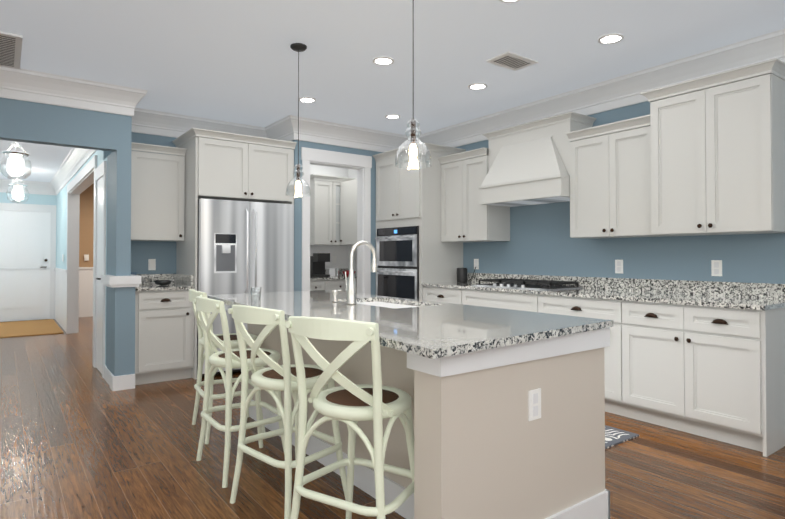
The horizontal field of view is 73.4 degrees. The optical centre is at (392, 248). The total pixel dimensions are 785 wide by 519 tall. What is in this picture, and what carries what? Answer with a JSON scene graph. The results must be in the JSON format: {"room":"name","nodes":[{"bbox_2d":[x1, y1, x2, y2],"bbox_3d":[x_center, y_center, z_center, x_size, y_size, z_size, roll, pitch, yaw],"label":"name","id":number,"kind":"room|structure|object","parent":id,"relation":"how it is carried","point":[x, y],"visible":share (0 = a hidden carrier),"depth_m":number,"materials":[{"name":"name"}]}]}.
{"room":"kitchen","nodes":[
{"label":"kitchen","id":0,"kind":"room"},
{"bbox_2d":[0,183,93,316],"bbox_3d":[-5.928,-0.014,10.684,5.790,2.740,0.154,1,-1,-37],"label":"wall","id":1,"kind":"structure","parent":0,"point":[86,224],"depth_m":10.47,"materials":[{"name":"beige"}]},
{"bbox_2d":[0,179,48,194],"bbox_3d":[-7.387,-1.162,9.493,2.010,0.233,0.115,1,-1,-37],"label":"crown molding","id":2,"kind":"structure","parent":1,"relation":"attached to","point":[34,187],"depth_m":9.91,"materials":[{"name":"white wood"}]},
{"bbox_2d":[0,203,55,320],"bbox_3d":[-6.945,0.249,9.820,1.122,2.190,0.062,1,-1,-37],"label":"door","id":3,"kind":"structure","parent":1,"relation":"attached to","point":[27,235],"depth_m":9.90,"materials":[{"name":"white wood"}]},
{"bbox_2d":[56,150,111,364],"bbox_3d":[-4.538,-0.055,7.622,0.120,2.740,6.730,1,-1,-37],"label":"wall","id":4,"kind":"structure","parent":0,"point":[59,200],"depth_m":8.89,"materials":[{"name":"teal"}]},
{"bbox_2d":[0,155,111,385],"bbox_3d":[-5.344,0.145,6.935,2.270,2.320,6.630,1,-1,-37],"label":"trim","id":5,"kind":"structure","parent":4,"relation":"attached to","point":[90,173],"depth_m":6.77,"materials":[{"name":"white wood"}]},
{"bbox_2d":[49,146,116,195],"bbox_3d":[-4.560,-1.087,7.470,0.115,0.438,6.730,1,-1,-37],"label":"crown molding","id":6,"kind":"structure","parent":4,"relation":"attached to","point":[79,155],"depth_m":7.64,"materials":[{"name":"white wood"}]},
{"bbox_2d":[0,97,382,365],"bbox_3d":[-2.919,-0.091,4.983,7.640,2.740,0.800,1,-1,-37],"label":"wall","id":7,"kind":"structure","parent":0,"point":[126,256],"depth_m":4.84,"materials":[{"name":"blue paint"}]},
{"bbox_2d":[0,66,151,150],"bbox_3d":[-4.038,-1.198,3.673,4.265,0.558,0.236,1,-1,-37],"label":"crown molding","id":8,"kind":"structure","parent":7,"relation":"attached to","point":[84,94],"depth_m":4.54,"materials":[{"name":"white wood"}]},
{"bbox_2d":[132,121,143,132],"bbox_3d":[-2.536,-1.341,5.133,0.115,0.233,0.540,1,-1,-37],"label":"crown molding","id":9,"kind":"structure","parent":7,"relation":"attached to","point":[135,124],"depth_m":5.50,"materials":[{"name":"white wood"}]},
{"bbox_2d":[148,259,155,269],"bbox_3d":[-2.556,0.167,5.592,0.072,0.120,0.005,1,-1,-37],"label":"electrical outlet plate","id":10,"kind":"object","parent":7,"relation":"attached to","point":[151,262],"depth_m":5.59,"materials":[{"name":"white plastic"}]},
{"bbox_2d":[131,142,186,240],"bbox_3d":[-2.477,-0.560,5.412,0.578,0.950,0.400,1,-1,-37],"label":"upper cabinet","id":11,"kind":"object","parent":7,"relation":"attached to","point":[157,194],"visible":0.9,"depth_m":5.31,"materials":[{"name":"grey wood"}]},
{"bbox_2d":[136,110,263,137],"bbox_3d":[-2.123,-1.331,5.865,1.650,0.233,0.115,1,-1,-37],"label":"crown molding","id":12,"kind":"structure","parent":7,"relation":"attached to","point":[166,124],"depth_m":5.75,"materials":[{"name":"white wood"}]},
{"bbox_2d":[264,118,283,139],"bbox_3d":[-1.303,-1.328,6.047,0.115,0.233,0.540,1,-1,-37],"label":"crown molding","id":13,"kind":"structure","parent":7,"relation":"attached to","point":[275,130],"depth_m":6.10,"materials":[{"name":"white wood"}]},
{"bbox_2d":[301,147,371,294],"bbox_3d":[-0.708,0.080,6.180,1.022,2.430,0.145,1,-1,-37],"label":"door frame","id":14,"kind":"structure","parent":7,"relation":"attached to","point":[361,165],"depth_m":6.34,"materials":[{"name":"white wood"}]},
{"bbox_2d":[284,115,410,151],"bbox_3d":[-0.467,-1.326,6.245,1.695,0.233,0.115,1,-1,-37],"label":"crown molding","id":15,"kind":"structure","parent":7,"relation":"attached to","point":[310,130],"depth_m":6.15,"materials":[{"name":"white wood"}]},
{"bbox_2d":[341,177,356,245],"bbox_3d":[-0.512,-0.546,7.564,0.362,0.980,1.080,1,-1,-37],"label":"wall cabinet","id":16,"kind":"object","parent":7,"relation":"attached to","point":[348,185],"depth_m":7.42,"materials":[{"name":"grey wood"}]},
{"bbox_2d":[310,164,356,275],"bbox_3d":[-0.405,-0.071,6.502,1.690,2.740,0.010,1,-1,-37],"label":"wall","id":17,"kind":"structure","parent":0,"point":[341,254],"depth_m":6.29,"materials":[{"name":"white paint"}]},
{"bbox_2d":[310,174,340,245],"bbox_3d":[-1.038,-0.546,7.590,0.450,0.980,0.412,1,-1,-37],"label":"wall cabinet","id":18,"kind":"object","parent":17,"relation":"attached to","point":[333,212],"depth_m":7.48,"materials":[{"name":"grey wood"}]},
{"bbox_2d":[325,268,348,275],"bbox_3d":[-1.291,0.347,7.632,1.518,0.105,0.024,1,-1,-37],"label":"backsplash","id":19,"kind":"structure","parent":17,"relation":"attached to","point":[340,270],"depth_m":8.00,"materials":[{"name":"grey"}]},
{"bbox_2d":[0,317,784,518],"bbox_3d":[-2.552,1.299,4.620,7.820,0.050,14.250,1,-1,-37],"label":"floor","id":20,"kind":"structure","parent":0,"point":[80,438],"depth_m":3.09,"materials":[{"name":"brown wood"}]},
{"bbox_2d":[0,319,63,337],"bbox_3d":[-6.308,1.324,8.775,1.230,0.012,2.200,1,-1,-37],"label":"door mat","id":21,"kind":"object","parent":20,"relation":"on","point":[28,328],"visible":1,"depth_m":8.71,"materials":[{"name":"beige fabric"}]},
{"bbox_2d":[101,274,140,390],"bbox_3d":[-2.562,0.764,4.952,0.260,1.030,0.515,1,-1,-37],"label":"pillar base","id":22,"kind":"structure","parent":20,"relation":"on","point":[121,329],"depth_m":4.79,"materials":[{"name":"blue"}]},
{"bbox_2d":[132,274,194,384],"bbox_3d":[-2.358,0.773,5.279,0.532,1.020,0.727,1,-1,-37],"label":"base cabinet","id":23,"kind":"object","parent":20,"relation":"on","point":[164,332],"visible":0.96,"depth_m":5.03,"materials":[{"name":"painted wood"},{"name":"bronze"}]},
{"bbox_2d":[154,280,171,284],"bbox_3d":[-2.313,0.342,5.301,0.170,0.048,0.170,1,-1,-37],"label":"bowl","id":24,"kind":"object","parent":23,"relation":"on","point":[162,282],"visible":0.98,"depth_m":5.25,"materials":[{"name":"grey ceramic"}]},
{"bbox_2d":[189,289,264,443],"bbox_3d":[-1.173,0.770,3.690,0.485,0.988,0.496,1,-1,-37],"label":"stool","id":25,"kind":"object","parent":20,"relation":"on","point":[193,294],"visible":0.52,"depth_m":3.60,"materials":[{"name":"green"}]},
{"bbox_2d":[172,128,296,378],"bbox_3d":[-1.724,0.059,5.733,1.109,2.460,0.767,1,-1,-37],"label":"cabinet","id":26,"kind":"object","parent":20,"relation":"on","point":[219,165],"visible":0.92,"depth_m":5.42,"materials":[{"name":"grey wood"}]},
{"bbox_2d":[193,296,284,487],"bbox_3d":[-0.885,0.762,3.043,0.466,0.988,0.482,1,-1,-37],"label":"stool","id":27,"kind":"object","parent":20,"relation":"on","point":[227,357],"visible":0.75,"depth_m":2.91,"materials":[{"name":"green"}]},
{"bbox_2d":[197,198,293,375],"bbox_3d":[-1.675,0.391,5.703,0.995,1.755,0.806,1,-1,-37],"label":"fridge","id":28,"kind":"object","parent":20,"relation":"on","point":[243,247],"visible":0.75,"depth_m":5.38,"materials":[{"name":"silver metal"}]},
{"bbox_2d":[228,305,346,518],"bbox_3d":[-0.495,0.755,2.557,0.499,0.988,0.518,1,-1,-37],"label":"stool","id":29,"kind":"object","parent":20,"relation":"on","point":[272,378],"visible":0.79,"depth_m":2.43,"materials":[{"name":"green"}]},
{"bbox_2d":[310,280,329,290],"bbox_3d":[-1.223,0.868,7.300,0.422,0.885,0.626,1,-1,-37],"label":"base cabinet","id":30,"kind":"object","parent":20,"relation":"on","point":[314,284],"depth_m":7.10,"materials":[{"name":"grey wood"}]},
{"bbox_2d":[310,276,356,279],"bbox_3d":[-1.105,0.411,7.381,1.518,0.030,0.647,1,-1,-37],"label":"countertop","id":31,"kind":"structure","parent":30,"relation":"on","point":[331,277],"depth_m":7.26,"materials":[{"name":"grey stone"}]},
{"bbox_2d":[310,253,329,276],"bbox_3d":[-1.045,0.229,7.455,0.200,0.333,0.310,1,-1,-37],"label":"coffee maker","id":32,"kind":"object","parent":31,"relation":"on","point":[317,264],"visible":0.88,"depth_m":7.40,"materials":[{"name":"black plastic"}]},
{"bbox_2d":[326,256,355,275],"bbox_3d":[-0.783,0.253,7.774,0.440,0.293,0.352,1,-1,-37],"label":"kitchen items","id":33,"kind":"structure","parent":31,"relation":"on","point":[332,271],"depth_m":7.67,"materials":[{"name":"white"}]},
{"bbox_2d":[330,280,356,292],"bbox_3d":[-0.917,0.871,7.527,0.583,0.885,0.626,1,-1,-37],"label":"base cabinet","id":34,"kind":"object","parent":20,"relation":"on","point":[331,283],"depth_m":7.28,"materials":[{"name":"grey wood"}]},
{"bbox_2d":[285,316,413,518],"bbox_3d":[-0.129,0.749,2.125,0.557,0.988,0.569,1,-1,-37],"label":"stool","id":35,"kind":"object","parent":20,"relation":"on","point":[349,403],"visible":0.98,"depth_m":1.99,"materials":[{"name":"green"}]},
{"bbox_2d":[372,142,465,299],"bbox_3d":[0.290,0.071,6.268,0.704,2.450,0.945,1,-1,-37],"label":"tall cabinet","id":36,"kind":"object","parent":20,"relation":"on","point":[413,252],"visible":0.65,"depth_m":5.97,"materials":[{"name":"painted wood"},{"name":"bronze"}]},
{"bbox_2d":[247,318,609,518],"bbox_3d":[-0.178,0.857,3.151,1.040,0.796,2.565,1,-1,-37],"label":"kitchen island","id":37,"kind":"object","parent":20,"relation":"on","point":[508,411],"depth_m":2.15,"materials":[{"name":"paint"}]},
{"bbox_2d":[250,287,261,302],"bbox_3d":[-0.873,0.294,3.357,0.072,0.095,0.072,1,-1,-37],"label":"tumbler","id":38,"kind":"object","parent":37,"relation":"on","point":[257,289],"visible":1,"depth_m":3.35,"materials":[{"name":"clear glass"}]},
{"bbox_2d":[243,294,558,341],"bbox_3d":[-0.127,0.416,3.323,0.760,0.090,2.400,1,-1,-37],"label":"island countertop","id":39,"kind":"structure","parent":37,"relation":"on","point":[397,321],"depth_m":2.58,"materials":[{"name":"grey stone"}]},
{"bbox_2d":[332,290,340,301],"bbox_3d":[-0.361,0.303,3.400,0.067,0.078,0.043,1,-1,-37],"label":"soap dispenser","id":40,"kind":"object","parent":39,"relation":"on","point":[335,299],"visible":1,"depth_m":3.38,"materials":[{"name":"silver metal"}]},
{"bbox_2d":[345,241,376,304],"bbox_3d":[-0.200,0.144,3.296,0.221,0.392,0.101,1,-1,-37],"label":"faucet","id":41,"kind":"object","parent":39,"relation":"on","point":[350,290],"visible":1,"depth_m":3.23,"materials":[{"name":"silver metal"}]},
{"bbox_2d":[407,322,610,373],"bbox_3d":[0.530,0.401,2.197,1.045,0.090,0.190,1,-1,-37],"label":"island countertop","id":42,"kind":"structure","parent":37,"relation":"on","point":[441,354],"depth_m":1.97,"materials":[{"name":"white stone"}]},
{"bbox_2d":[421,285,456,303],"bbox_3d":[0.776,0.846,5.665,0.627,0.885,0.681,1,-1,-37],"label":"base cabinet","id":43,"kind":"object","parent":20,"relation":"on","point":[429,294],"depth_m":5.53,"materials":[{"name":"grey wood"}]},
{"bbox_2d":[457,289,528,310],"bbox_3d":[1.219,0.838,5.067,0.627,0.885,1.052,1,-1,-37],"label":"base cabinet","id":44,"kind":"object","parent":20,"relation":"on","point":[475,297],"depth_m":4.92,"materials":[{"name":"grey wood"}]},
{"bbox_2d":[529,293,612,412],"bbox_3d":[1.722,0.829,4.388,0.627,0.885,0.882,1,-1,-37],"label":"base cabinet","id":45,"kind":"object","parent":20,"relation":"on","point":[589,307],"depth_m":4.16,"materials":[{"name":"grey wood"}]},
{"bbox_2d":[605,425,638,448],"bbox_3d":[0.806,1.259,3.934,0.900,0.012,1.650,1,-1,-37],"label":"kitchen rug","id":46,"kind":"object","parent":20,"relation":"on","point":[614,436],"visible":0.12,"depth_m":3.50,"materials":[{"name":"grey fabric"}]},
{"bbox_2d":[609,301,784,456],"bbox_3d":[2.201,0.820,3.741,0.627,0.885,0.971,1,-1,-37],"label":"base cabinet","id":47,"kind":"object","parent":20,"relation":"on","point":[706,359],"depth_m":3.46,"materials":[{"name":"grey wood"}]},
{"bbox_2d":[421,281,784,308],"bbox_3d":[1.527,0.374,4.640,0.647,0.030,3.232,1,-1,-37],"label":"countertop","id":48,"kind":"structure","parent":47,"relation":"on","point":[601,294],"depth_m":3.95,"materials":[{"name":"grey stone"}]},
{"bbox_2d":[457,268,466,281],"bbox_3d":[0.787,0.295,5.955,0.120,0.161,0.120,1,-1,-37],"label":"speaker","id":49,"kind":"object","parent":48,"relation":"on","point":[461,274],"visible":1,"depth_m":5.90},
{"bbox_2d":[471,278,581,289],"bbox_3d":[1.263,0.334,5.044,0.520,0.060,0.915,1,-1,-37],"label":"cooktop","id":50,"kind":"object","parent":48,"relation":"in","point":[531,284],"visible":1,"depth_m":4.89,"materials":[{"name":"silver metal"}]},
{"bbox_2d":[0,0,784,181],"bbox_3d":[-2.490,-1.431,4.640,7.900,0.170,14.150,1,-1,-37],"label":"ceiling","id":51,"kind":"structure","parent":0,"point":[234,61],"depth_m":3.89,"materials":[{"name":"grey paint"}]},
{"bbox_2d":[0,31,22,68],"bbox_3d":[-2.824,-1.466,3.893,0.125,0.017,0.800,1,-1,-37],"label":"ceiling vent","id":52,"kind":"object","parent":51,"relation":"in","point":[10,48],"depth_m":3.85,"materials":[{"name":"white metal"}]},
{"bbox_2d":[0,142,31,180],"bbox_3d":[-4.227,-1.048,5.905,0.300,0.559,0.300,1,-1,-37],"label":"lantern pendant light","id":53,"kind":"object","parent":51,"relation":"hanging from","point":[15,160],"visible":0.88,"depth_m":5.89,"materials":[{"name":"clear glass"}]},
{"bbox_2d":[6,169,28,203],"bbox_3d":[-6.079,-1.013,8.540,0.300,0.559,0.300,1,-1,-37],"label":"lantern pendant light","id":54,"kind":"object","parent":51,"relation":"hanging from","point":[17,190],"visible":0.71,"depth_m":8.53,"materials":[{"name":"clear glass"}]},
{"bbox_2d":[286,43,310,196],"bbox_3d":[-0.684,-0.931,3.824,0.180,1.089,0.180,1,-1,-37],"label":"pendant light","id":55,"kind":"object","parent":51,"relation":"hanging from","point":[298,47],"visible":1,"depth_m":3.81,"materials":[{"name":"black"}]},
{"bbox_2d":[299,97,315,102],"bbox_3d":[-0.832,-1.454,5.140,0.168,0.009,0.168,-1,-1,44],"label":"recessed light","id":56,"kind":"object","parent":51,"relation":"in","point":[303,99],"depth_m":5.13,"materials":[{"name":"white"}]},
{"bbox_2d":[373,56,393,64],"bbox_3d":[-0.070,-1.467,4.112,0.168,0.009,0.168,-1,-1,44],"label":"recessed light","id":57,"kind":"object","parent":51,"relation":"in","point":[383,60],"depth_m":4.10,"materials":[{"name":"white"}]},
{"bbox_2d":[385,114,400,118],"bbox_3d":[0.004,-1.445,5.759,0.168,0.009,0.168,-1,-1,44],"label":"recessed light","id":58,"kind":"object","parent":51,"relation":"in","point":[392,116],"depth_m":5.75,"materials":[{"name":"white"}]},
{"bbox_2d":[395,0,431,168],"bbox_3d":[0.101,-0.948,2.564,0.180,1.089,0.180,1,-1,-37],"label":"pendant light","id":59,"kind":"object","parent":51,"relation":"hanging from","point":[413,152],"visible":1,"depth_m":2.55,"materials":[{"name":"black"}]},
{"bbox_2d":[468,83,486,89],"bbox_3d":[0.766,-1.459,4.731,0.168,0.009,0.168,-1,-1,44],"label":"recessed light","id":60,"kind":"object","parent":51,"relation":"in","point":[476,86],"depth_m":4.73,"materials":[{"name":"white"}]},
{"bbox_2d":[499,0,519,2],"bbox_3d":[0.698,-1.481,3.075,0.168,0.009,0.168,0,-1,26],"label":"recessed light","id":61,"kind":"object","parent":51,"relation":"in","point":[505,1],"depth_m":3.14,"materials":[{"name":"white plastic"}]},
{"bbox_2d":[486,51,537,70],"bbox_3d":[0.928,-1.464,4.087,0.362,0.017,0.249,1,-1,-37],"label":"ceiling vent","id":62,"kind":"object","parent":51,"relation":"in","point":[509,60],"depth_m":4.09,"materials":[{"name":"white metal"}]},
{"bbox_2d":[598,33,623,43],"bbox_3d":[1.533,-1.473,3.694,0.168,0.009,0.168,0,-1,8],"label":"recessed light","id":63,"kind":"object","parent":51,"relation":"in","point":[604,39],"depth_m":3.69,"materials":[{"name":"white plastic"}]},
{"bbox_2d":[455,101,784,283],"bbox_3d":[2.454,-0.104,4.046,0.120,2.740,7.340,1,-1,-37],"label":"wall","id":64,"kind":"structure","parent":0,"point":[541,242],"depth_m":4.62,"materials":[{"name":"blue paint"}]},
{"bbox_2d":[438,147,509,241],"bbox_3d":[0.876,-0.553,5.741,0.400,0.945,0.703,1,-1,-37],"label":"upper cabinet","id":65,"kind":"object","parent":64,"relation":"attached to","point":[466,216],"visible":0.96,"depth_m":5.60,"materials":[{"name":"grey wood"}]},
{"bbox_2d":[474,259,478,268],"bbox_3d":[0.950,0.172,5.965,0.008,0.120,0.072,1,-1,-37],"label":"electrical outlet plate","id":66,"kind":"object","parent":64,"relation":"attached to","point":[476,261],"depth_m":5.96,"materials":[{"name":"white plastic"}]},
{"bbox_2d":[479,112,595,206],"bbox_3d":[1.345,-0.814,5.049,0.475,0.732,1.056,1,-1,-37],"label":"range hood","id":67,"kind":"object","parent":64,"relation":"attached to","point":[529,163],"visible":0.94,"depth_m":4.86,"materials":[{"name":"painted wood"},{"name":"stainless steel"}]},
{"bbox_2d":[416,29,784,146],"bbox_3d":[2.395,-1.357,3.945,0.115,0.233,7.220,1,-1,-37],"label":"crown molding","id":68,"kind":"structure","parent":64,"relation":"attached to","point":[625,90],"depth_m":4.54,"materials":[{"name":"white wood"}]},
{"bbox_2d":[566,115,664,238],"bbox_3d":[1.886,-0.554,4.377,0.400,0.910,0.744,1,-1,-37],"label":"upper cabinet","id":69,"kind":"object","parent":64,"relation":"attached to","point":[610,180],"visible":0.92,"depth_m":4.27,"materials":[{"name":"grey wood"}]},
{"bbox_2d":[615,260,622,273],"bbox_3d":[1.974,0.154,4.583,0.008,0.120,0.072,1,-1,-37],"label":"electrical outlet plate","id":70,"kind":"object","parent":64,"relation":"attached to","point":[618,263],"depth_m":4.58,"materials":[{"name":"white plastic"}]},
{"bbox_2d":[467,273,784,296],"bbox_3d":[1.777,0.309,4.826,0.025,0.105,3.232,1,-1,-37],"label":"backsplash","id":71,"kind":"structure","parent":64,"relation":"attached to","point":[714,288],"depth_m":4.24,"materials":[{"name":"grey stone"}]},
{"bbox_2d":[640,58,784,235],"bbox_3d":[2.312,-0.643,3.745,0.470,1.070,0.873,1,-1,-37],"label":"upper cabinet","id":72,"kind":"object","parent":64,"relation":"attached to","point":[717,153],"visible":1,"depth_m":3.57,"materials":[{"name":"grey wood"}]},
{"bbox_2d":[711,260,721,275],"bbox_3d":[2.438,0.145,3.956,0.008,0.120,0.072,1,-1,-37],"label":"electrical outlet plate","id":73,"kind":"object","parent":64,"relation":"attached to","point":[716,267],"depth_m":3.95,"materials":[{"name":"white plastic"}]}
]}

